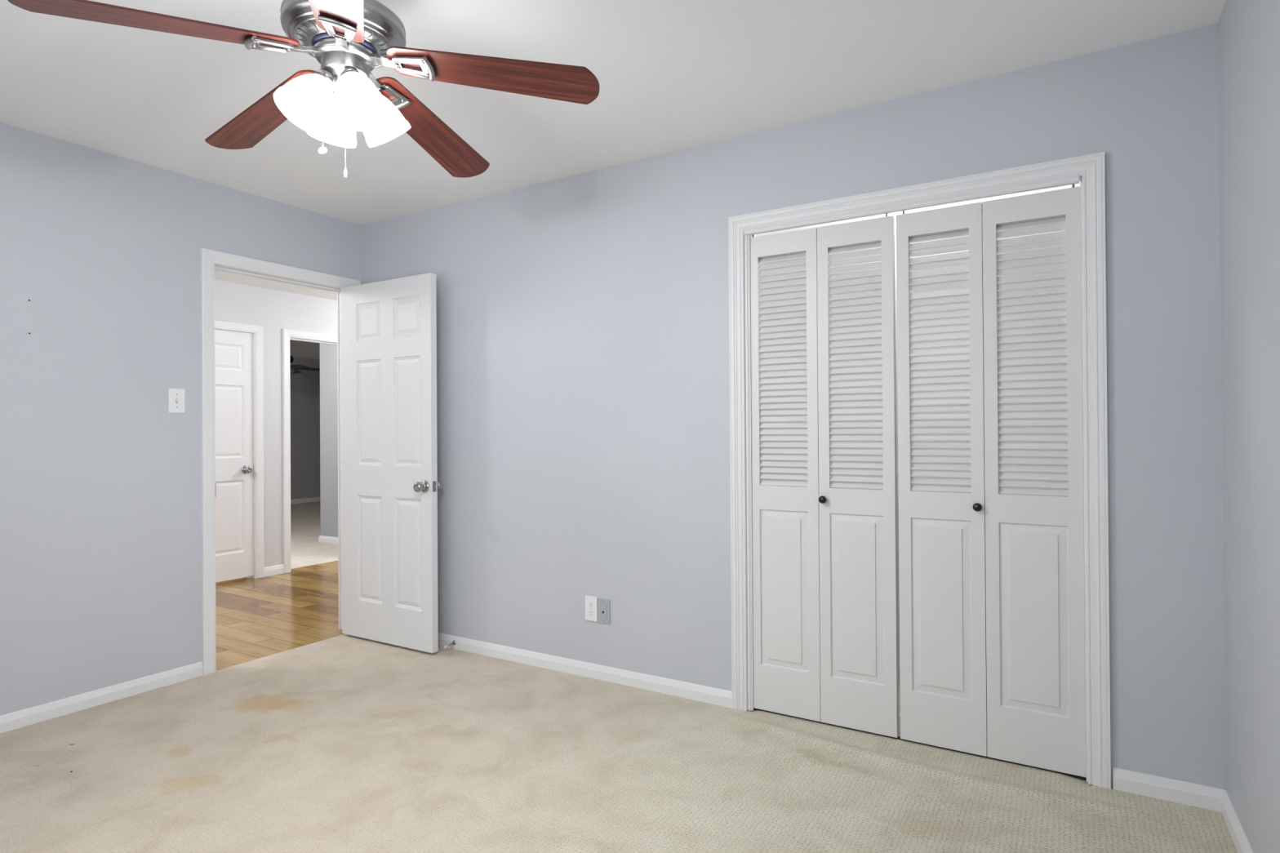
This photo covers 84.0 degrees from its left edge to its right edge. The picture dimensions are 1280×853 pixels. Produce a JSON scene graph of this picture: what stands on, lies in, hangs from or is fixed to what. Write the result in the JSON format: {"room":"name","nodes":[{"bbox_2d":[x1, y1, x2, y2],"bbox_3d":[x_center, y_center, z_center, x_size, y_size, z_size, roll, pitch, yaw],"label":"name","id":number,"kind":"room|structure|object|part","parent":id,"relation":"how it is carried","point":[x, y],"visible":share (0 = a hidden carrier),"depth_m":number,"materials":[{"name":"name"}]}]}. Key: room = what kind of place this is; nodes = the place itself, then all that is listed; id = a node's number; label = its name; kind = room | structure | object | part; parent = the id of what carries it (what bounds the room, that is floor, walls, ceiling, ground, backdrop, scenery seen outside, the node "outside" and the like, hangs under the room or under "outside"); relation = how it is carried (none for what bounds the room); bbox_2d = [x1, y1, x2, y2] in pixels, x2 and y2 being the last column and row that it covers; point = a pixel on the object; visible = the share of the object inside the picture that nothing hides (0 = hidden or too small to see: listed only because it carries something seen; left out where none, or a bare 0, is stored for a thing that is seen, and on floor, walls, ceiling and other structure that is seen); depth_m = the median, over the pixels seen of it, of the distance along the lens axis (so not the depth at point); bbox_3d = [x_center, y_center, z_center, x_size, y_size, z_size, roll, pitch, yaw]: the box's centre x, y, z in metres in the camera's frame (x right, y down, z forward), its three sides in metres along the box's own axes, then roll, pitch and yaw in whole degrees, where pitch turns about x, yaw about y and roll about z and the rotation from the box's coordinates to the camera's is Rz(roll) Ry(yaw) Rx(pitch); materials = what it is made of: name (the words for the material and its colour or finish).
{"room":"empty bedroom","nodes":[
{"label":"empty bedroom","id":0,"kind":"room"},
{"bbox_2d":[0,122,362,715],"bbox_3d":[-1.927,0.026,4.000,0.115,2.490,5.975,-1,0,31],"label":"wall","id":1,"kind":"structure","parent":0,"point":[100,559],"depth_m":3.15,"materials":[{"name":"paint"}]},
{"bbox_2d":[0,661,203,733],"bbox_3d":[-2.748,1.187,2.496,0.014,0.068,2.323,-1,0,31],"label":"baseboard","id":2,"kind":"structure","parent":1,"relation":"attached to","point":[27,717],"depth_m":3.10,"materials":[{"name":"paint"}]},
{"bbox_2d":[168,388,184,413],"bbox_3d":[-2.213,-0.123,3.401,0.016,0.116,0.073,-1,0,31],"label":"light switch","id":3,"kind":"object","parent":1,"relation":"attached to","point":[175,396],"visible":1,"depth_m":3.40,"materials":[{"name":"white plastic"}]},
{"bbox_2d":[200,248,360,675],"bbox_3d":[-1.973,0.173,3.921,0.151,2.104,0.917,-1,0,31],"label":"trim","id":4,"kind":"structure","parent":1,"relation":"attached to","point":[211,260],"depth_m":3.53,"materials":[{"name":"paint"}]},
{"bbox_3d":[-2.030,0.173,3.956,0.018,2.102,0.917,-1,0,31],"label":"hall casing","id":5,"kind":"part","parent":4,"relation":"part of","materials":[{"name":"paint"}]},
{"bbox_2d":[341,272,441,653],"bbox_3d":[-1.415,0.195,3.976,0.771,2.015,0.166,-1,0,31],"label":"door","id":6,"kind":"structure","parent":1,"relation":"in","point":[391,485],"depth_m":3.93,"materials":[{"name":"paint"}]},
{"bbox_3d":[-1.163,0.319,3.764,0.065,0.065,0.063,-1,0,31],"label":"knob","id":7,"kind":"part","parent":6,"relation":"part of","materials":[{"name":"silver metal"}]},
{"bbox_3d":[-1.093,0.319,3.782,0.002,0.056,0.024,-1,0,31],"label":"latch plate","id":8,"kind":"part","parent":6,"relation":"part of","materials":[{"name":"silver metal"}]},
{"bbox_3d":[-1.109,0.319,3.852,0.065,0.065,0.063,-1,0,31],"label":"knob","id":9,"kind":"part","parent":6,"relation":"part of","materials":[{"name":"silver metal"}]},
{"bbox_2d":[214,279,337,567],"bbox_3d":[-3.498,0.070,5.343,0.115,2.437,5.300,-1,0,31],"label":"wall","id":10,"kind":"structure","parent":0,"point":[273,310],"depth_m":5.95,"materials":[{"name":"paint"}]},
{"bbox_2d":[214,328,253,582],"bbox_3d":[-3.347,0.225,5.475,0.098,1.978,0.775,-1,0,31],"label":"door","id":11,"kind":"structure","parent":10,"relation":"in","point":[233,350],"depth_m":5.68,"materials":[{"name":"paint"}]},
{"bbox_3d":[-3.165,0.349,5.740,0.063,0.065,0.065,-1,0,31],"label":"knob","id":12,"kind":"part","parent":11,"relation":"part of","materials":[{"name":"silver metal"}]},
{"bbox_2d":[214,320,264,578],"bbox_3d":[-3.392,0.208,5.500,0.133,2.069,0.916,-1,0,31],"label":"trim","id":13,"kind":"structure","parent":10,"relation":"attached to","point":[256,331],"depth_m":5.82,"materials":[{"name":"paint"}]},
{"bbox_2d":[263,564,284,577],"bbox_3d":[-3.055,1.202,5.934,0.014,0.077,0.177,-1,0,31],"label":"baseboard","id":14,"kind":"structure","parent":10,"relation":"attached to","point":[278,569],"depth_m":5.93,"materials":[{"name":"paint"}]},
{"bbox_2d":[282,328,337,573],"bbox_3d":[-2.827,0.209,6.435,0.133,2.070,0.915,-1,0,31],"label":"trim","id":15,"kind":"structure","parent":10,"relation":"attached to","point":[287,335],"depth_m":6.04,"materials":[{"name":"paint"}]},
{"bbox_2d":[214,269,337,300],"bbox_3d":[-2.682,-1.181,4.852,2.040,0.050,5.300,-1,0,31],"label":"ceiling","id":16,"kind":"structure","parent":0,"point":[219,275],"depth_m":5.79,"materials":[{"name":"paint"}]},
{"bbox_2d":[289,357,319,499],"bbox_3d":[-4.574,0.069,8.856,5.360,2.490,7.400,-1,0,31],"label":"wall","id":17,"kind":"structure","parent":0,"point":[305,385],"depth_m":12.03,"materials":[{"name":"paint"}]},
{"bbox_2d":[290,497,319,504],"bbox_3d":[-6.756,1.248,10.173,0.014,0.077,7.200,-1,0,31],"label":"baseboard","id":18,"kind":"structure","parent":17,"relation":"attached to","point":[314,499],"depth_m":12.00,"materials":[{"name":"paint"}]},
{"bbox_2d":[289,339,319,359],"bbox_3d":[-4.533,-1.202,8.833,5.245,0.050,7.200,-1,0,31],"label":"ceiling","id":19,"kind":"structure","parent":0,"point":[302,349],"depth_m":10.79,"materials":[{"name":"paint"}]},
{"bbox_2d":[289,355,319,374],"bbox_3d":[-4.851,-0.930,9.664,1.288,0.480,1.270,-1,0,31],"label":"ceiling fan","id":20,"kind":"object","parent":19,"relation":"hanging from","point":[297,367],"visible":0.2,"depth_m":9.71,"materials":[{"name":"grey"}]},
{"bbox_3d":[-4.846,-0.755,9.705,0.250,0.130,0.250,-1,0,31],"label":"lamp shade","id":21,"kind":"part","parent":20,"relation":"part of","materials":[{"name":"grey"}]},
{"bbox_3d":[-4.921,-0.789,10.095,0.145,0.006,0.558,-11,0,-11],"label":"fan blade","id":22,"kind":"part","parent":20,"relation":"part of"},
{"bbox_3d":[-4.557,-0.795,9.434,0.558,0.006,0.145,2,-9,43],"label":"fan blade","id":23,"kind":"part","parent":20,"relation":"part of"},
{"bbox_3d":[-4.499,-0.793,9.896,0.558,0.006,0.145,2,-12,-29],"label":"fan blade","id":24,"kind":"part","parent":20,"relation":"part of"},
{"bbox_2d":[320,343,337,537],"bbox_3d":[-1.944,0.052,9.130,1.140,2.490,4.010,-1,0,31],"label":"wall","id":25,"kind":"structure","parent":0,"point":[328,353],"depth_m":7.63,"materials":[{"name":"grey paint"}]},
{"bbox_2d":[318,535,337,544],"bbox_3d":[-2.982,1.212,7.406,1.154,0.072,0.014,-1,0,31],"label":"baseboard","id":26,"kind":"structure","parent":25,"relation":"attached to","point":[322,539],"depth_m":7.62,"materials":[{"name":"paint"}]},
{"bbox_2d":[0,0,1226,225],"bbox_3d":[-0.789,-1.262,1.862,4.294,0.050,3.490,-1,0,31],"label":"ceiling","id":27,"kind":"structure","parent":0,"point":[672,75],"depth_m":2.47,"materials":[{"name":"paint"}]},
{"bbox_2d":[8,0,599,177],"bbox_3d":[-0.807,-0.956,1.910,1.252,0.562,1.281,-1,0,31],"label":"ceiling fan","id":28,"kind":"object","parent":27,"relation":"hanging from","point":[349,39],"visible":1,"depth_m":1.84,"materials":[{"name":"brown wood"}]},
{"bbox_3d":[-1.093,-0.929,1.641,0.558,0.006,0.145,-10,16,-36],"label":"fan blade","id":29,"kind":"part","parent":28,"relation":"part of","materials":[{"name":"brown wood"}]},
{"bbox_3d":[-1.099,-0.926,2.103,0.558,0.006,0.145,-10,5,35],"label":"fan blade","id":30,"kind":"part","parent":28,"relation":"part of","materials":[{"name":"brown wood"}]},
{"bbox_3d":[-0.896,-0.957,1.790,0.177,0.024,0.085,-10,16,-36],"label":"blade arm","id":31,"kind":"part","parent":28,"relation":"part of","materials":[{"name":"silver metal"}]},
{"bbox_3d":[-0.844,-0.842,1.820,0.126,0.114,0.126,32,-21,-15],"label":"lamp shade","id":32,"kind":"part","parent":28,"relation":"part of","materials":[{"name":"white glass"}]},
{"bbox_3d":[-0.845,-0.847,1.894,0.004,0.204,0.004,-1,0,31],"label":"pull chain","id":33,"kind":"part","parent":28,"relation":"part of","materials":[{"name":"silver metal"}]},
{"bbox_2d":[313,69,335,91],"bbox_3d":[-0.813,-0.906,1.847,0.058,0.046,0.058,32,-21,-15],"label":"socket","id":34,"kind":"object","parent":28,"relation":"attached to","point":[327,76],"depth_m":1.82,"materials":[{"name":"grey metal"}]},
{"bbox_3d":[-0.833,-0.842,1.943,0.126,0.114,0.126,11,27,-23],"label":"lamp shade","id":35,"kind":"part","parent":28,"relation":"part of","materials":[{"name":"white glass"}]},
{"bbox_3d":[-0.651,-0.932,1.504,0.145,0.006,0.558,11,4,-20],"label":"fan blade","id":36,"kind":"part","parent":28,"relation":"part of","materials":[{"name":"brown wood"}]},
{"bbox_3d":[-0.732,-0.958,1.737,0.085,0.024,0.177,11,4,-20],"label":"blade arm","id":37,"kind":"part","parent":28,"relation":"part of","materials":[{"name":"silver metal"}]},
{"bbox_3d":[-0.800,-0.823,1.930,0.004,0.252,0.004,-1,0,31],"label":"pull chain","id":38,"kind":"part","parent":28,"relation":"part of","materials":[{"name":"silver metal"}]},
{"bbox_2d":[340,67,360,75],"bbox_3d":[-0.748,-0.906,1.841,0.058,0.046,0.058,-11,-27,-23],"label":"socket","id":39,"kind":"object","parent":28,"relation":"attached to","point":[343,70],"depth_m":1.82,"materials":[{"name":"grey metal"}]},
{"bbox_3d":[-0.726,-0.856,1.815,0.051,0.076,0.051,-11,-27,-23],"label":"light bulb","id":40,"kind":"part","parent":28,"relation":"part of","materials":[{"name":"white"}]},
{"bbox_3d":[-0.721,-0.843,1.809,0.126,0.114,0.126,-11,-27,-23],"label":"lamp shade","id":41,"kind":"part","parent":28,"relation":"part of","materials":[{"name":"white glass"}]},
{"bbox_3d":[-0.710,-0.842,1.932,0.126,0.114,0.126,-33,21,-15],"label":"lamp shade","id":42,"kind":"part","parent":28,"relation":"part of","materials":[{"name":"white glass"}]},
{"bbox_3d":[-0.733,-0.957,2.016,0.085,0.024,0.177,-11,-11,15],"label":"blade arm","id":43,"kind":"part","parent":28,"relation":"part of","materials":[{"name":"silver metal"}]},
{"bbox_3d":[-0.631,-0.958,1.877,0.177,0.024,0.085,7,-11,-1],"label":"blade arm","id":44,"kind":"part","parent":28,"relation":"part of","materials":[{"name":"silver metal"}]},
{"bbox_3d":[-0.661,-0.929,2.252,0.145,0.006,0.558,-11,-11,15],"label":"fan blade","id":45,"kind":"part","parent":28,"relation":"part of","materials":[{"name":"brown wood"}]},
{"bbox_3d":[-0.384,-0.932,1.881,0.558,0.006,0.145,7,-11,-1],"label":"fan blade","id":46,"kind":"part","parent":28,"relation":"part of","materials":[{"name":"brown wood"}]},
{"bbox_2d":[0,501,1237,852],"bbox_3d":[-2.388,1.257,6.331,11.464,0.059,9.260,-1,0,31],"label":"floor","id":47,"kind":"structure","parent":0,"point":[344,743],"depth_m":2.47,"materials":[{"name":"carpet"}]},
{"bbox_2d":[361,22,1226,790],"bbox_3d":[0.092,0.009,3.300,4.064,2.490,0.115,-1,0,31],"label":"wall","id":48,"kind":"structure","parent":0,"point":[583,340],"depth_m":3.12,"materials":[{"name":"paint"}]},
{"bbox_2d":[444,640,456,648],"bbox_3d":[-1.029,1.183,3.856,0.024,0.028,0.072,-1,0,31],"label":"door stop","id":49,"kind":"object","parent":48,"relation":"attached to","point":[454,642],"visible":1,"depth_m":3.86,"materials":[{"name":"silver metal"}]},
{"bbox_2d":[438,632,732,707],"bbox_3d":[-0.637,1.179,3.664,2.420,0.068,0.014,-1,0,31],"label":"baseboard","id":50,"kind":"structure","parent":48,"relation":"attached to","point":[705,694],"depth_m":3.40,"materials":[{"name":"paint"}]},
{"bbox_2d":[585,595,597,622],"bbox_3d":[-0.235,0.877,3.425,0.070,0.119,0.008,-1,0,31],"label":"wall outlet","id":51,"kind":"object","parent":48,"relation":"attached to","point":[591,602],"visible":1,"depth_m":3.42,"materials":[{"name":"white plastic"}]},
{"bbox_2d":[587,601,593,607],"bbox_3d":[-0.236,0.857,3.423,0.034,0.027,0.003,-1,0,31],"label":"receptacle","id":52,"kind":"object","parent":51,"relation":"attached to","point":[590,604],"depth_m":3.42,"materials":[{"name":"grey plastic"}]},
{"bbox_2d":[587,609,594,616],"bbox_3d":[-0.236,0.898,3.422,0.034,0.027,0.003,-1,0,31],"label":"receptacle","id":53,"kind":"object","parent":51,"relation":"attached to","point":[590,612],"depth_m":3.42,"materials":[{"name":"grey plastic"}]},
{"bbox_2d":[597,598,610,624],"bbox_3d":[-0.172,0.880,3.388,0.070,0.116,0.008,-1,0,31],"label":"phone jack","id":54,"kind":"object","parent":48,"relation":"attached to","point":[603,605],"visible":1,"depth_m":3.38,"materials":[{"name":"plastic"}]},
{"bbox_2d":[750,213,898,737],"bbox_3d":[0.720,0.176,2.868,0.591,2.025,0.064,-1,0,31],"label":"door","id":55,"kind":"structure","parent":48,"relation":"in","point":[824,386],"depth_m":2.85,"materials":[{"name":"paint"}]},
{"bbox_3d":[0.731,0.292,2.842,0.030,0.030,0.031,-1,0,31],"label":"round knob","id":56,"kind":"part","parent":55,"relation":"part of","materials":[{"name":"black metal"}]},
{"bbox_2d":[728,151,1111,789],"bbox_3d":[0.996,0.149,2.743,1.346,2.097,0.135,-1,0,31],"label":"trim","id":57,"kind":"structure","parent":48,"relation":"attached to","point":[1089,169],"depth_m":2.47,"materials":[{"name":"paint"}]},
{"bbox_2d":[896,183,1085,777],"bbox_3d":[1.240,0.171,2.554,0.598,2.025,0.064,-1,0,31],"label":"door","id":58,"kind":"structure","parent":48,"relation":"in","point":[989,379],"depth_m":2.54,"materials":[{"name":"paint"}]},
{"bbox_3d":[1.211,0.289,2.552,0.030,0.030,0.031,-1,0,31],"label":"round knob","id":59,"kind":"part","parent":58,"relation":"part of","materials":[{"name":"black metal"}]},
{"bbox_2d":[1112,767,1225,812],"bbox_3d":[1.681,1.157,2.264,0.292,0.068,0.014,-1,0,31],"label":"baseboard","id":60,"kind":"structure","parent":48,"relation":"attached to","point":[1200,796],"depth_m":2.26,"materials":[{"name":"paint"}]},
{"bbox_2d":[755,181,1079,662],"bbox_3d":[1.191,-0.024,3.074,1.880,2.540,0.635,-1,0,31],"label":"wall","id":61,"kind":"structure","parent":0,"point":[894,214],"depth_m":3.37,"materials":[{"name":"paint"}]},
{"bbox_2d":[897,661,899,680],"bbox_3d":[1.334,1.154,3.292,1.780,0.085,0.012,-1,0,31],"label":"baseboard","id":62,"kind":"structure","parent":61,"relation":"attached to","point":[898,661],"depth_m":3.35,"materials":[{"name":"paint"}]},
{"bbox_2d":[1217,0,1279,852],"bbox_3d":[1.008,-0.009,0.775,0.115,2.490,3.490,-1,0,31],"label":"wall","id":63,"kind":"structure","parent":0,"point":[1249,30],"depth_m":1.84,"materials":[{"name":"paint"}]},
{"bbox_2d":[1221,790,1253,852],"bbox_3d":[0.961,1.154,0.803,0.014,0.068,3.260,-1,0,31],"label":"baseboard","id":64,"kind":"structure","parent":63,"relation":"attached to","point":[1242,844],"depth_m":2.04,"materials":[{"name":"paint"}]}
]}

